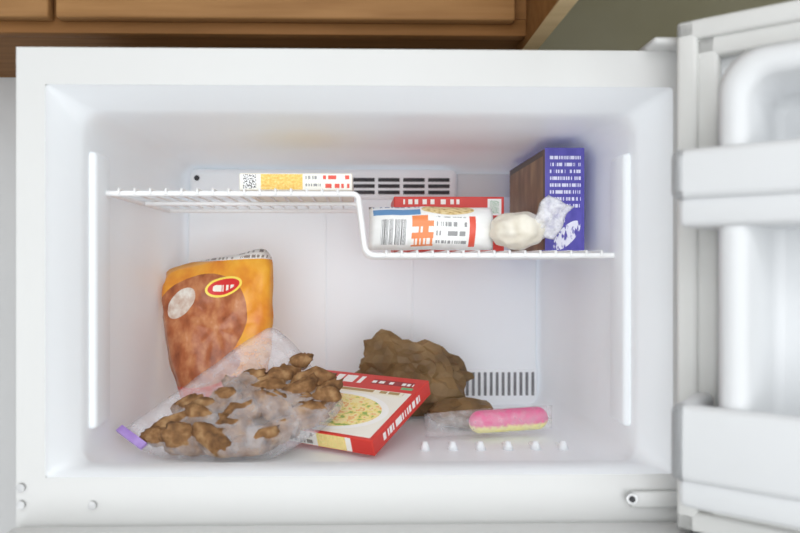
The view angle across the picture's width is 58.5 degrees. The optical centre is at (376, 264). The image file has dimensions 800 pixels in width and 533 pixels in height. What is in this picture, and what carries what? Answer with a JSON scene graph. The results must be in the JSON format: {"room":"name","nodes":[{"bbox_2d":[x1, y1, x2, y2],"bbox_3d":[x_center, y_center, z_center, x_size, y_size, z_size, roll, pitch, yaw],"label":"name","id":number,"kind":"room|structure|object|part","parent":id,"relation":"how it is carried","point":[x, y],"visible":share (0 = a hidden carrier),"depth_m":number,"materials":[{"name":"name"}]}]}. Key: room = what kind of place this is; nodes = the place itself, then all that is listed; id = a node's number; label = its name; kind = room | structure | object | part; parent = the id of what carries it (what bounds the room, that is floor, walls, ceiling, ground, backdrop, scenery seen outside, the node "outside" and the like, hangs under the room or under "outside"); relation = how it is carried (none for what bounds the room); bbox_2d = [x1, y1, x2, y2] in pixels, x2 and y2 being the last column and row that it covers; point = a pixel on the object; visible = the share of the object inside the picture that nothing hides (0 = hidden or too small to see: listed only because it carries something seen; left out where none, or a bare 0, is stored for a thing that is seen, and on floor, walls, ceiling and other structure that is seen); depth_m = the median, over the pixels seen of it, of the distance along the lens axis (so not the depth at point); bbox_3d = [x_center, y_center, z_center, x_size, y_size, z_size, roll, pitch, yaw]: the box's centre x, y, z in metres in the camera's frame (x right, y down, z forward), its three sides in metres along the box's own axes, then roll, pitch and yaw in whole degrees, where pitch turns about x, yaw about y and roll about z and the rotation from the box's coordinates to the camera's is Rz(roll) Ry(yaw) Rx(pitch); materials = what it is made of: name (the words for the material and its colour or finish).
{"room":"kitchen","nodes":[
{"label":"kitchen","id":0,"kind":"room"},
{"bbox_2d":[0,77,15,532],"bbox_3d":[-1.291,0.260,-0.437,1.800,2.450,3.980,0,0,-1],"label":"wall","id":1,"kind":"structure","parent":0,"point":[7,84],"depth_m":1.16,"materials":[{"name":"grey paint"}]},
{"bbox_2d":[538,0,792,50],"bbox_3d":[0.967,0.260,1.571,2.800,2.450,0.060,0,0,-1],"label":"wall","id":2,"kind":"structure","parent":0,"point":[590,25],"depth_m":1.53,"materials":[{"name":"green paint"}]},
{"bbox_2d":[0,0,577,76],"bbox_3d":[-0.529,-0.612,1.048,1.486,0.646,0.918,0,0,-1],"label":"upper cabinet","id":3,"kind":"object","parent":2,"relation":"attached to","point":[272,24],"visible":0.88,"depth_m":0.92,"materials":[{"name":"brown wood"}]},
{"bbox_3d":[-0.718,-0.620,0.905,0.603,0.611,0.020,0,0,-1],"label":"cabinet door","id":4,"kind":"part","parent":3,"relation":"part of","materials":[{"name":"brown wood"}]},
{"bbox_3d":[-0.537,-0.618,0.929,1.465,0.635,0.020,0,0,-1],"label":"frame","id":5,"kind":"part","parent":3,"relation":"part of","materials":[{"name":"brown wood"}]},
{"bbox_3d":[-0.115,-0.620,0.918,0.585,0.611,0.020,0,0,-1],"label":"cabinet door","id":6,"kind":"part","parent":3,"relation":"part of","materials":[{"name":"brown wood"}]},
{"bbox_3d":[0.203,-0.612,1.063,0.021,0.646,0.918,0,0,-1],"label":"panel","id":7,"kind":"part","parent":3,"relation":"part of","materials":[{"name":"brown wood"}]},
{"bbox_3d":[0.109,1.510,-0.408,4.600,0.050,3.980,0,0,-1],"label":"floor","id":8,"kind":"structure","parent":0,"visible":0},
{"bbox_2d":[7,0,799,532],"bbox_3d":[0.274,0.613,0.846,1.347,1.742,1.241,0,0,-1],"label":"refrigerator","id":9,"kind":"object","parent":8,"relation":"on","point":[664,371],"visible":0.85,"depth_m":0.81,"materials":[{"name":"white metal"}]},
{"bbox_2d":[162,248,273,397],"bbox_3d":[-0.246,0.104,1.099,0.173,0.259,0.086,0,0,-1],"label":"bag","id":10,"kind":"object","parent":9,"relation":"in","point":[218,316],"visible":0.84,"depth_m":1.08,"materials":[{"name":"orange plastic"}]},
{"bbox_2d":[116,353,343,457],"bbox_3d":[-0.182,0.165,0.924,0.269,0.149,0.158,0,0,-33],"label":"bag","id":11,"kind":"object","parent":9,"relation":"in","point":[255,412],"visible":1,"depth_m":0.91,"materials":[{"name":"white"}]},
{"bbox_3d":[-0.016,0.825,0.761,0.764,1.080,0.073,0,0,-1],"label":"fresh food door","id":12,"kind":"part","parent":9,"relation":"part of","materials":[{"name":"white metal"}]},
{"bbox_2d":[289,370,430,455],"bbox_3d":[-0.052,0.200,1.002,0.206,0.076,0.160,0,0,31],"label":"box","id":13,"kind":"object","parent":9,"relation":"in","point":[371,409],"visible":0.55,"depth_m":0.95,"materials":[{"name":"red cardboard"}]},
{"bbox_2d":[106,188,614,259],"bbox_3d":[-0.021,-0.052,1.023,0.634,0.086,0.289,0,0,-1],"label":"wire shelf","id":14,"kind":"object","parent":9,"relation":"in","point":[122,195],"visible":1,"depth_m":0.90,"materials":[{"name":"white metal"}]},
{"bbox_2d":[239,173,353,201],"bbox_3d":[-0.105,-0.105,1.003,0.143,0.022,0.200,0,0,-1],"label":"box","id":15,"kind":"object","parent":14,"relation":"on","point":[249,181],"visible":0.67,"depth_m":0.90,"materials":[{"name":"white cardboard"}]},
{"bbox_2d":[368,206,492,250],"bbox_3d":[0.072,-0.049,0.952,0.168,0.060,0.072,0,0,1],"label":"package","id":16,"kind":"object","parent":14,"relation":"on","point":[424,227],"visible":1,"depth_m":0.92},
{"bbox_2d":[391,197,503,252],"bbox_3d":[0.102,-0.058,1.069,0.157,0.078,0.110,0,0,-1],"label":"snack box","id":17,"kind":"object","parent":14,"relation":"on","point":[496,204],"visible":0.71,"depth_m":1.01,"materials":[{"name":"cardboard"}]},
{"bbox_2d":[489,195,574,249],"bbox_3d":[0.199,-0.054,0.922,0.107,0.069,0.058,0,0,-1],"label":"plastic bag","id":18,"kind":"object","parent":14,"relation":"on","point":[517,230],"visible":1,"depth_m":0.90,"materials":[{"name":"bread dough"},{"name":"clear plastic"}]},
{"bbox_2d":[510,148,583,250],"bbox_3d":[0.253,-0.089,1.083,0.054,0.140,0.232,0,0,-1],"label":"box","id":19,"kind":"object","parent":14,"relation":"on","point":[558,173],"visible":0.66,"depth_m":0.97,"materials":[{"name":"blue cardboard"}]},
{"bbox_2d":[355,329,492,428],"bbox_3d":[0.068,0.170,1.111,0.224,0.136,0.167,0,0,-1],"label":"paper bag","id":20,"kind":"object","parent":9,"relation":"in","point":[386,353],"visible":0.71,"depth_m":1.11,"materials":[{"name":"brown paper"}]},
{"bbox_2d":[469,407,547,432],"bbox_3d":[0.156,0.217,0.992,0.182,0.044,0.037,0,0,-5],"label":"popsicle","id":21,"kind":"object","parent":9,"relation":"in","point":[526,418],"visible":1,"depth_m":0.98,"materials":[{"name":"pink food"}]},
{"bbox_3d":[0.598,0.181,0.499,0.726,0.099,0.108,0,0,38],"label":"door shelf rail","id":22,"kind":"part","parent":9,"relation":"part of","materials":[{"name":"plastic"}]},
{"bbox_3d":[0.598,-0.073,0.499,0.726,0.074,0.108,0,0,38],"label":"door shelf rail","id":23,"kind":"part","parent":9,"relation":"part of","materials":[{"name":"plastic"}]}
]}

